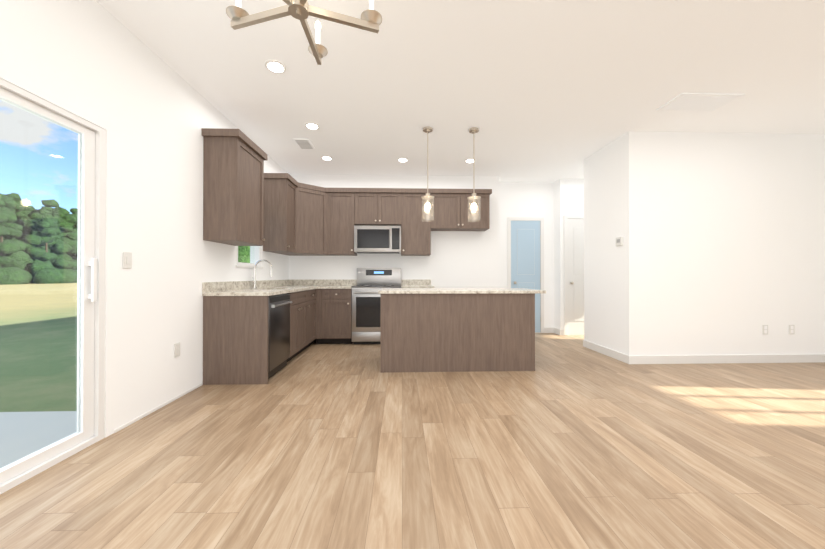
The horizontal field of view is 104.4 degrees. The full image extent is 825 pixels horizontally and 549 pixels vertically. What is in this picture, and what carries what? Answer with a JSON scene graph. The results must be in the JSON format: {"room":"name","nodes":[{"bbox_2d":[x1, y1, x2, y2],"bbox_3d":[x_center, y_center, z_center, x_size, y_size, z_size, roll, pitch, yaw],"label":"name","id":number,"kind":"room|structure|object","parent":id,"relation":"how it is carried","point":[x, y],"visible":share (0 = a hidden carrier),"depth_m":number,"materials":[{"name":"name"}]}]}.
{"room":"kitchen","nodes":[
{"label":"kitchen","id":0,"kind":"room"},
{"bbox_2d":[0,0,288,437],"bbox_3d":[-2.105,-0.341,1.959,0.140,2.850,7.530,0,0,-2],"label":"wall","id":1,"kind":"structure","parent":0,"point":[140,102],"depth_m":2.39,"materials":[{"name":"white paint"}]},
{"bbox_2d":[0,78,105,493],"bbox_3d":[-2.071,0.057,1.192,0.138,2.048,1.876,0,0,-2],"label":"sliding door","id":2,"kind":"structure","parent":1,"relation":"attached to","point":[90,263],"depth_m":2.01,"materials":[{"name":"white plastic"}]},
{"bbox_2d":[123,252,131,267],"bbox_3d":[-2.037,-0.102,2.290,0.011,0.115,0.070,0,0,-2],"label":"switch plate","id":3,"kind":"object","parent":1,"relation":"attached to","point":[127,259],"visible":1,"depth_m":2.28,"materials":[{"name":"white plastic"}]},
{"bbox_2d":[114,383,201,432],"bbox_3d":[-2.056,1.078,2.669,0.006,0.020,0.960,0,0,-2],"label":"baseboard","id":4,"kind":"structure","parent":1,"relation":"attached to","point":[140,417],"depth_m":2.54,"materials":[{"name":"white wood"}]},
{"bbox_2d":[174,342,179,357],"bbox_3d":[-2.054,0.658,2.796,0.009,0.120,0.070,0,0,-2],"label":"outlet","id":5,"kind":"object","parent":1,"relation":"attached to","point":[176,349],"visible":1,"depth_m":2.78,"materials":[{"name":"white plastic"}]},
{"bbox_2d":[202,132,265,247],"bbox_3d":[-1.916,-0.862,3.478,0.330,1.047,0.610,0,0,-2],"label":"upper cabinet","id":6,"kind":"object","parent":1,"relation":"attached to","point":[234,177],"depth_m":3.18,"materials":[{"name":"brown wood"}]},
{"bbox_2d":[202,280,289,291],"bbox_3d":[-2.101,0.133,4.365,0.020,0.100,2.428,0,0,-2],"label":"backsplash","id":7,"kind":"structure","parent":1,"relation":"attached to","point":[206,286],"depth_m":3.76,"materials":[{"name":"beige stone"}]},
{"bbox_2d":[235,246,262,267],"bbox_3d":[-2.162,-0.555,4.144,0.150,0.936,0.716,0,0,-2],"label":"window","id":8,"kind":"structure","parent":1,"relation":"in","point":[255,254],"depth_m":4.43,"materials":[{"name":"white plastic"}]},
{"bbox_2d":[263,176,297,255],"bbox_3d":[-1.939,-0.856,4.752,0.368,1.047,0.438,0,0,-2],"label":"upper cabinet","id":9,"kind":"object","parent":1,"relation":"attached to","point":[281,191],"depth_m":4.54,"materials":[{"name":"brown wood"}]},
{"bbox_2d":[289,174,498,287],"bbox_3d":[-0.311,-0.323,5.809,3.700,2.850,0.330,0,0,-2],"label":"wall","id":10,"kind":"structure","parent":0,"point":[462,259],"depth_m":5.67,"materials":[{"name":"white paint"}]},
{"bbox_2d":[298,184,329,255],"bbox_3d":[-1.752,-0.853,5.238,0.774,1.047,0.714,0,0,-2],"label":"upper cabinet","id":11,"kind":"object","parent":10,"relation":"attached to","point":[313,201],"depth_m":5.14,"materials":[{"name":"brown wood"}]},
{"bbox_2d":[330,188,361,255],"bbox_3d":[-1.189,-0.852,5.433,0.568,1.047,0.363,0,0,-2],"label":"upper cabinet","id":12,"kind":"object","parent":10,"relation":"attached to","point":[343,201],"depth_m":5.29,"materials":[{"name":"brown wood"}]},
{"bbox_2d":[290,280,429,283],"bbox_3d":[-0.903,0.139,5.609,2.456,0.100,0.020,0,0,-2],"label":"backsplash","id":13,"kind":"structure","parent":10,"relation":"attached to","point":[291,281],"depth_m":5.59,"materials":[{"name":"beige stone"}]},
{"bbox_2d":[358,192,381,223],"bbox_3d":[-0.743,-1.103,5.465,0.442,0.546,0.330,0,0,-2],"label":"upper cabinet","id":14,"kind":"object","parent":10,"relation":"attached to","point":[369,203],"depth_m":5.31,"materials":[{"name":"brown wood"}]},
{"bbox_2d":[354,224,401,253],"bbox_3d":[-0.579,-0.585,5.432,0.764,0.430,0.402,0,0,-2],"label":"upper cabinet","id":15,"kind":"object","parent":10,"relation":"attached to","point":[368,238],"depth_m":5.23,"materials":[{"name":"metal"}]},
{"bbox_2d":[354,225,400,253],"bbox_3d":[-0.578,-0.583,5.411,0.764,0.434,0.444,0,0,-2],"label":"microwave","id":16,"kind":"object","parent":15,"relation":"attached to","point":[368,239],"depth_m":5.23,"materials":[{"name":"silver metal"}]},
{"bbox_2d":[382,192,401,223],"bbox_3d":[-0.417,-1.103,5.476,0.443,0.546,0.330,0,0,-2],"label":"upper cabinet","id":17,"kind":"object","parent":10,"relation":"attached to","point":[391,201],"depth_m":5.32,"materials":[{"name":"brown wood"}]},
{"bbox_2d":[398,192,433,255],"bbox_3d":[0.052,-0.852,5.490,0.611,1.047,0.330,0,0,-2],"label":"upper cabinet","id":18,"kind":"object","parent":10,"relation":"attached to","point":[416,233],"depth_m":5.33,"materials":[{"name":"brown wood"}]},
{"bbox_2d":[434,192,465,230],"bbox_3d":[0.576,-1.073,5.508,0.554,0.606,0.330,0,0,-2],"label":"upper cabinet","id":19,"kind":"object","parent":10,"relation":"attached to","point":[449,207],"depth_m":5.35,"materials":[{"name":"brown wood"}]},
{"bbox_2d":[462,192,489,230],"bbox_3d":[1.013,-1.072,5.522,0.552,0.606,0.330,0,0,-2],"label":"upper cabinet","id":20,"kind":"object","parent":10,"relation":"attached to","point":[483,224],"depth_m":5.37,"materials":[{"name":"brown wood"}]},
{"bbox_2d":[0,333,824,548],"bbox_3d":[2.442,1.146,2.266,9.250,0.120,7.860,0,0,-2],"label":"floor","id":21,"kind":"structure","parent":0,"point":[570,442],"depth_m":1.82,"materials":[{"name":"brown wood"}]},
{"bbox_2d":[203,292,293,384],"bbox_3d":[-1.764,0.655,3.513,0.638,0.873,0.683,0,0,-2],"label":"base cabinet","id":22,"kind":"object","parent":21,"relation":"on","point":[259,332],"depth_m":3.17,"materials":[{"name":"brown wood"}]},
{"bbox_2d":[202,288,309,295],"bbox_3d":[-1.776,0.199,4.051,0.648,0.034,1.780,0,0,-2],"label":"countertop","id":23,"kind":"structure","parent":22,"relation":"on","point":[233,291],"depth_m":3.37,"materials":[{"name":"beige stone"}]},
{"bbox_2d":[250,260,271,287],"bbox_3d":[-1.939,0.000,4.120,0.249,0.364,0.092,0,0,-2],"label":"faucet","id":24,"kind":"object","parent":23,"relation":"on","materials":[{"name":"silver metal"}]},
{"bbox_2d":[294,292,309,356],"bbox_3d":[-1.789,0.656,4.172,0.630,0.877,0.753,0,0,-2],"label":"base cabinet","id":25,"kind":"object","parent":21,"relation":"on","point":[301,300],"depth_m":4.29,"materials":[{"name":"brown wood"}]},
{"bbox_2d":[310,288,313,344],"bbox_3d":[-1.807,0.658,4.698,0.630,0.877,0.531,0,0,-2],"label":"base cabinet","id":26,"kind":"object","parent":21,"relation":"on","point":[311,289],"depth_m":4.77,"materials":[{"name":"brown wood"}]},
{"bbox_2d":[314,288,353,343],"bbox_3d":[-1.246,0.661,5.266,0.568,0.877,0.678,0,0,-2],"label":"base cabinet","id":27,"kind":"object","parent":21,"relation":"on","point":[331,305],"depth_m":4.98,"materials":[{"name":"brown wood"}]},
{"bbox_2d":[282,284,353,287],"bbox_3d":[-1.551,0.204,5.273,1.178,0.034,0.648,0,0,-2],"label":"countertop","id":28,"kind":"structure","parent":27,"relation":"on","point":[283,285],"depth_m":5.11,"materials":[{"name":"beige stone"}]},
{"bbox_2d":[350,284,401,343],"bbox_3d":[-0.575,0.652,5.299,0.892,0.895,0.637,0,0,-2],"label":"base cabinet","id":29,"kind":"object","parent":21,"relation":"on","point":[364,310],"depth_m":4.98,"materials":[{"name":"metal"}]},
{"bbox_2d":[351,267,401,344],"bbox_3d":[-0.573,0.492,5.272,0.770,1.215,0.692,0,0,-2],"label":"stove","id":30,"kind":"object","parent":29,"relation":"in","point":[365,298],"depth_m":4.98,"materials":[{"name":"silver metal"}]},
{"bbox_2d":[402,284,433,287],"bbox_3d":[0.074,0.205,5.326,0.521,0.034,0.648,0,0,-2],"label":"countertop","id":31,"kind":"structure","parent":29,"relation":"on","point":[403,285],"depth_m":5.01,"materials":[{"name":"beige stone"}]},
{"bbox_2d":[378,292,437,372],"bbox_3d":[-0.044,0.654,3.906,0.646,0.877,0.664,0,0,-2],"label":"base cabinet","id":32,"kind":"object","parent":21,"relation":"on","point":[407,321],"depth_m":3.58,"materials":[{"name":"brown wood"}]},
{"bbox_2d":[378,288,545,295],"bbox_3d":[0.551,0.198,3.932,1.891,0.034,0.715,0,0,-2],"label":"countertop","id":33,"kind":"structure","parent":32,"relation":"on","point":[381,291],"depth_m":3.60,"materials":[{"name":"beige stone"}]},
{"bbox_2d":[438,292,477,371],"bbox_3d":[0.504,0.655,3.936,0.682,0.877,0.640,0,0,-2],"label":"base cabinet","id":34,"kind":"object","parent":21,"relation":"on","point":[457,311],"depth_m":3.60,"materials":[{"name":"brown wood"}]},
{"bbox_2d":[478,292,537,371],"bbox_3d":[1.051,0.655,3.942,0.647,0.877,0.664,0,0,-2],"label":"base cabinet","id":35,"kind":"object","parent":21,"relation":"on","point":[506,320],"depth_m":3.61,"materials":[{"name":"brown wood"}]},
{"bbox_2d":[96,0,824,182],"bbox_3d":[2.442,-1.824,2.280,9.250,0.120,7.860,0,0,-2],"label":"ceiling","id":36,"kind":"structure","parent":0,"point":[549,91],"depth_m":2.82,"materials":[{"name":"white paint"}]},
{"bbox_2d":[265,60,285,73],"bbox_3d":[-1.159,-1.757,2.712,0.170,0.011,0.170,0,0,-2],"label":"recessed light","id":37,"kind":"object","parent":36,"relation":"in","point":[275,66],"visible":1,"depth_m":2.70,"materials":[{"name":"white plastic"}]},
{"bbox_2d":[293,139,314,148],"bbox_3d":[-1.451,-1.747,4.293,0.200,0.013,0.320,0,0,-2],"label":"ceiling vent","id":38,"kind":"object","parent":36,"relation":"in","point":[303,143],"visible":0.96,"depth_m":4.26,"materials":[{"name":"white metal"}]},
{"bbox_2d":[226,0,381,64],"bbox_3d":[-0.585,-1.547,1.675,0.843,0.440,0.807,0,0,-2],"label":"chandelier","id":39,"kind":"object","parent":36,"relation":"hanging from","point":[370,20],"visible":1,"depth_m":1.71,"materials":[{"name":"silver metal"}]},
{"bbox_2d":[305,122,319,129],"bbox_3d":[-1.184,-1.752,3.781,0.170,0.011,0.170,0,0,-2],"label":"recessed light","id":40,"kind":"object","parent":36,"relation":"in","point":[311,125],"visible":1,"depth_m":3.78,"materials":[{"name":"white plastic"}]},
{"bbox_2d":[321,156,332,159],"bbox_3d":[-1.288,-1.747,4.809,0.170,0.011,0.170,0,0,-2],"label":"recessed light","id":41,"kind":"object","parent":36,"relation":"in","point":[326,158],"visible":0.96,"depth_m":4.80,"materials":[{"name":"white plastic"}]},
{"bbox_2d":[397,158,408,161],"bbox_3d":[-0.145,-1.746,4.886,0.170,0.011,0.170,0,0,-2],"label":"recessed light","id":42,"kind":"object","parent":36,"relation":"in","point":[402,159],"visible":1,"depth_m":4.87,"materials":[{"name":"white plastic"}]},
{"bbox_2d":[421,126,433,221],"bbox_3d":[0.184,-1.202,3.854,0.160,1.110,0.160,0,0,-2],"label":"pendant light","id":43,"kind":"object","parent":36,"relation":"hanging from","point":[427,130],"visible":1,"depth_m":3.84,"materials":[{"name":"clear glass"}]},
{"bbox_2d":[465,159,475,162],"bbox_3d":[0.889,-1.746,4.920,0.170,0.011,0.170,0,0,-2],"label":"recessed light","id":44,"kind":"object","parent":36,"relation":"in","point":[468,160],"visible":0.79,"depth_m":4.89,"materials":[{"name":"white plastic"}]},
{"bbox_2d":[467,127,480,221],"bbox_3d":[0.744,-1.202,3.872,0.160,1.110,0.160,0,0,-2],"label":"pendant light","id":45,"kind":"object","parent":36,"relation":"hanging from","point":[473,131],"visible":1,"depth_m":3.86,"materials":[{"name":"clear glass"}]},
{"bbox_2d":[656,93,744,111],"bbox_3d":[2.920,-1.751,3.266,0.630,0.016,0.320,0,0,-2],"label":"attic hatch","id":46,"kind":"object","parent":36,"relation":"in","point":[702,102],"visible":1,"depth_m":3.24,"materials":[{"name":"white"}]},
{"bbox_2d":[499,179,583,329],"bbox_3d":[4.238,-0.321,6.069,5.410,2.850,0.390,0,0,-2],"label":"wall","id":47,"kind":"structure","parent":0,"point":[553,204],"depth_m":6.05,"materials":[{"name":"white paint"}]},
{"bbox_2d":[507,217,543,332],"bbox_3d":[2.139,0.011,6.010,0.690,2.175,0.080,0,0,-2],"label":"hall door","id":48,"kind":"structure","parent":47,"relation":"in","point":[525,248],"depth_m":6.04,"materials":[{"name":"blue"}]},
{"bbox_2d":[535,327,554,332],"bbox_3d":[2.108,1.053,6.041,1.150,0.100,0.014,0,0,-2],"label":"baseboard","id":49,"kind":"structure","parent":47,"relation":"attached to","point":[546,329],"depth_m":6.05,"materials":[{"name":"white wood"}]},
{"bbox_2d":[564,215,583,334],"bbox_3d":[3.192,0.010,5.794,0.880,2.175,0.080,0,0,-2],"label":"door","id":50,"kind":"structure","parent":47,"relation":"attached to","point":[573,274],"depth_m":5.81,"materials":[{"name":"white"}]},
{"bbox_2d":[584,131,824,355],"bbox_3d":[4.746,-0.329,4.475,4.220,2.850,0.970,0,0,-2],"label":"wall","id":51,"kind":"structure","parent":0,"point":[720,250],"depth_m":3.97,"materials":[{"name":"white paint"}]},
{"bbox_2d":[583,340,626,362],"bbox_3d":[2.630,1.046,4.409,0.014,0.100,0.930,0,0,-2],"label":"baseboard","id":52,"kind":"structure","parent":51,"relation":"attached to","point":[622,357],"depth_m":4.33,"materials":[{"name":"white wood"}]},
{"bbox_2d":[616,237,622,245],"bbox_3d":[2.632,-0.421,4.076,0.024,0.110,0.110,0,0,-2],"label":"thermostat","id":53,"kind":"object","parent":51,"relation":"attached to","point":[619,241],"visible":0.98,"depth_m":4.05,"materials":[{"name":"white plastic"}]},
{"bbox_2d":[627,354,824,363],"bbox_3d":[4.755,1.044,3.976,4.234,0.100,0.014,0,0,-2],"label":"baseboard","id":54,"kind":"structure","parent":51,"relation":"attached to","point":[706,359],"depth_m":3.94,"materials":[{"name":"white wood"}]},
{"bbox_2d":[762,325,767,334],"bbox_3d":[4.372,0.684,3.964,0.070,0.120,0.009,0,0,-2],"label":"outlet","id":55,"kind":"object","parent":51,"relation":"attached to","point":[764,329],"visible":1,"depth_m":3.96,"materials":[{"name":"white plastic"}]},
{"bbox_2d":[789,325,794,333],"bbox_3d":[4.712,0.684,3.975,0.070,0.120,0.009,0,0,-2],"label":"outlet","id":56,"kind":"object","parent":51,"relation":"attached to","point":[791,329],"visible":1,"depth_m":3.97,"materials":[{"name":"white plastic"}]},
{"label":"outside","id":57,"kind":"structure","parent":0,"visible":0},
{"bbox_2d":[0,283,76,411],"bbox_3d":[-41.291,1.532,38.659,240.000,0.250,240.000,0,0,-2],"label":"grass","id":58,"kind":"structure","parent":57,"point":[36,341],"depth_m":5.48,"materials":[{"name":"green plant"}]},
{"bbox_2d":[0,193,31,284],"bbox_3d":[-60.312,-5.038,47.606,6.713,13.911,6.808,0,0,-2],"label":"tree","id":59,"kind":"object","parent":58,"relation":"on","point":[19,258],"depth_m":47.24,"materials":[{"name":"green plant"}]},
{"bbox_2d":[0,207,32,279],"bbox_3d":[-63.628,-4.843,49.972,5.644,13.468,6.790,0,0,-2],"label":"tree","id":60,"kind":"object","parent":58,"relation":"on","point":[11,227],"depth_m":50.18,"materials":[{"name":"green plant"}]},
{"bbox_2d":[4,193,33,282],"bbox_3d":[-66.611,-6.003,54.498,6.249,15.551,5.830,0,0,-2],"label":"tree","id":61,"kind":"object","parent":58,"relation":"on","point":[24,216],"depth_m":54.21,"materials":[{"name":"green plant"}]},
{"bbox_2d":[15,200,34,234],"bbox_3d":[-67.587,-5.667,55.367,6.278,14.830,5.554,0,0,-2],"label":"tree","id":62,"kind":"object","parent":58,"relation":"on","point":[26,207],"depth_m":55.69,"materials":[{"name":"green plant"}]},
{"bbox_2d":[0,411,76,467],"bbox_3d":[-4.177,1.263,0.567,4.088,0.230,4.220,0,0,-2],"label":"patio slab","id":63,"kind":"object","parent":58,"relation":"on","point":[19,428],"depth_m":2.37,"materials":[{"name":"grey concrete"}]},
{"bbox_2d":[23,209,60,268],"bbox_3d":[-62.529,-4.457,54.359,6.245,13.043,6.544,0,0,-2],"label":"tree","id":64,"kind":"object","parent":58,"relation":"on","point":[35,228],"depth_m":53.78,"materials":[{"name":"green plant"}]},
{"bbox_2d":[16,199,76,283],"bbox_3d":[-59.881,-5.275,52.615,6.332,14.552,6.801,0,0,-2],"label":"tree","id":65,"kind":"object","parent":58,"relation":"on","point":[51,237],"depth_m":51.87,"materials":[{"name":"green plant"}]},
{"bbox_2d":[26,222,71,273],"bbox_3d":[-62.842,-4.198,55.228,6.920,11.943,7.378,0,0,-2],"label":"tree","id":66,"kind":"object","parent":58,"relation":"on","point":[64,256],"depth_m":56.33,"materials":[{"name":"green plant"}]},
{"bbox_2d":[51,207,77,282],"bbox_3d":[-62.247,-5.158,58.142,6.723,14.146,5.931,0,0,-2],"label":"tree","id":67,"kind":"object","parent":58,"relation":"on","point":[66,222],"depth_m":57.37,"materials":[{"name":"green plant"}]},
{"bbox_2d":[70,208,77,256],"bbox_3d":[-66.250,-5.597,63.269,6.401,14.961,6.102,0,0,-2],"label":"tree","id":68,"kind":"object","parent":58,"relation":"on","point":[73,212],"depth_m":62.41,"materials":[{"name":"green plant"}]},
{"bbox_2d":[238,246,249,262],"bbox_3d":[-6.223,-1.648,11.274,2.800,5.852,2.924,0,0,-2],"label":"tree","id":69,"kind":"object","parent":58,"relation":"on","point":[244,256],"depth_m":10.19,"materials":[{"name":"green plant"}]}
]}

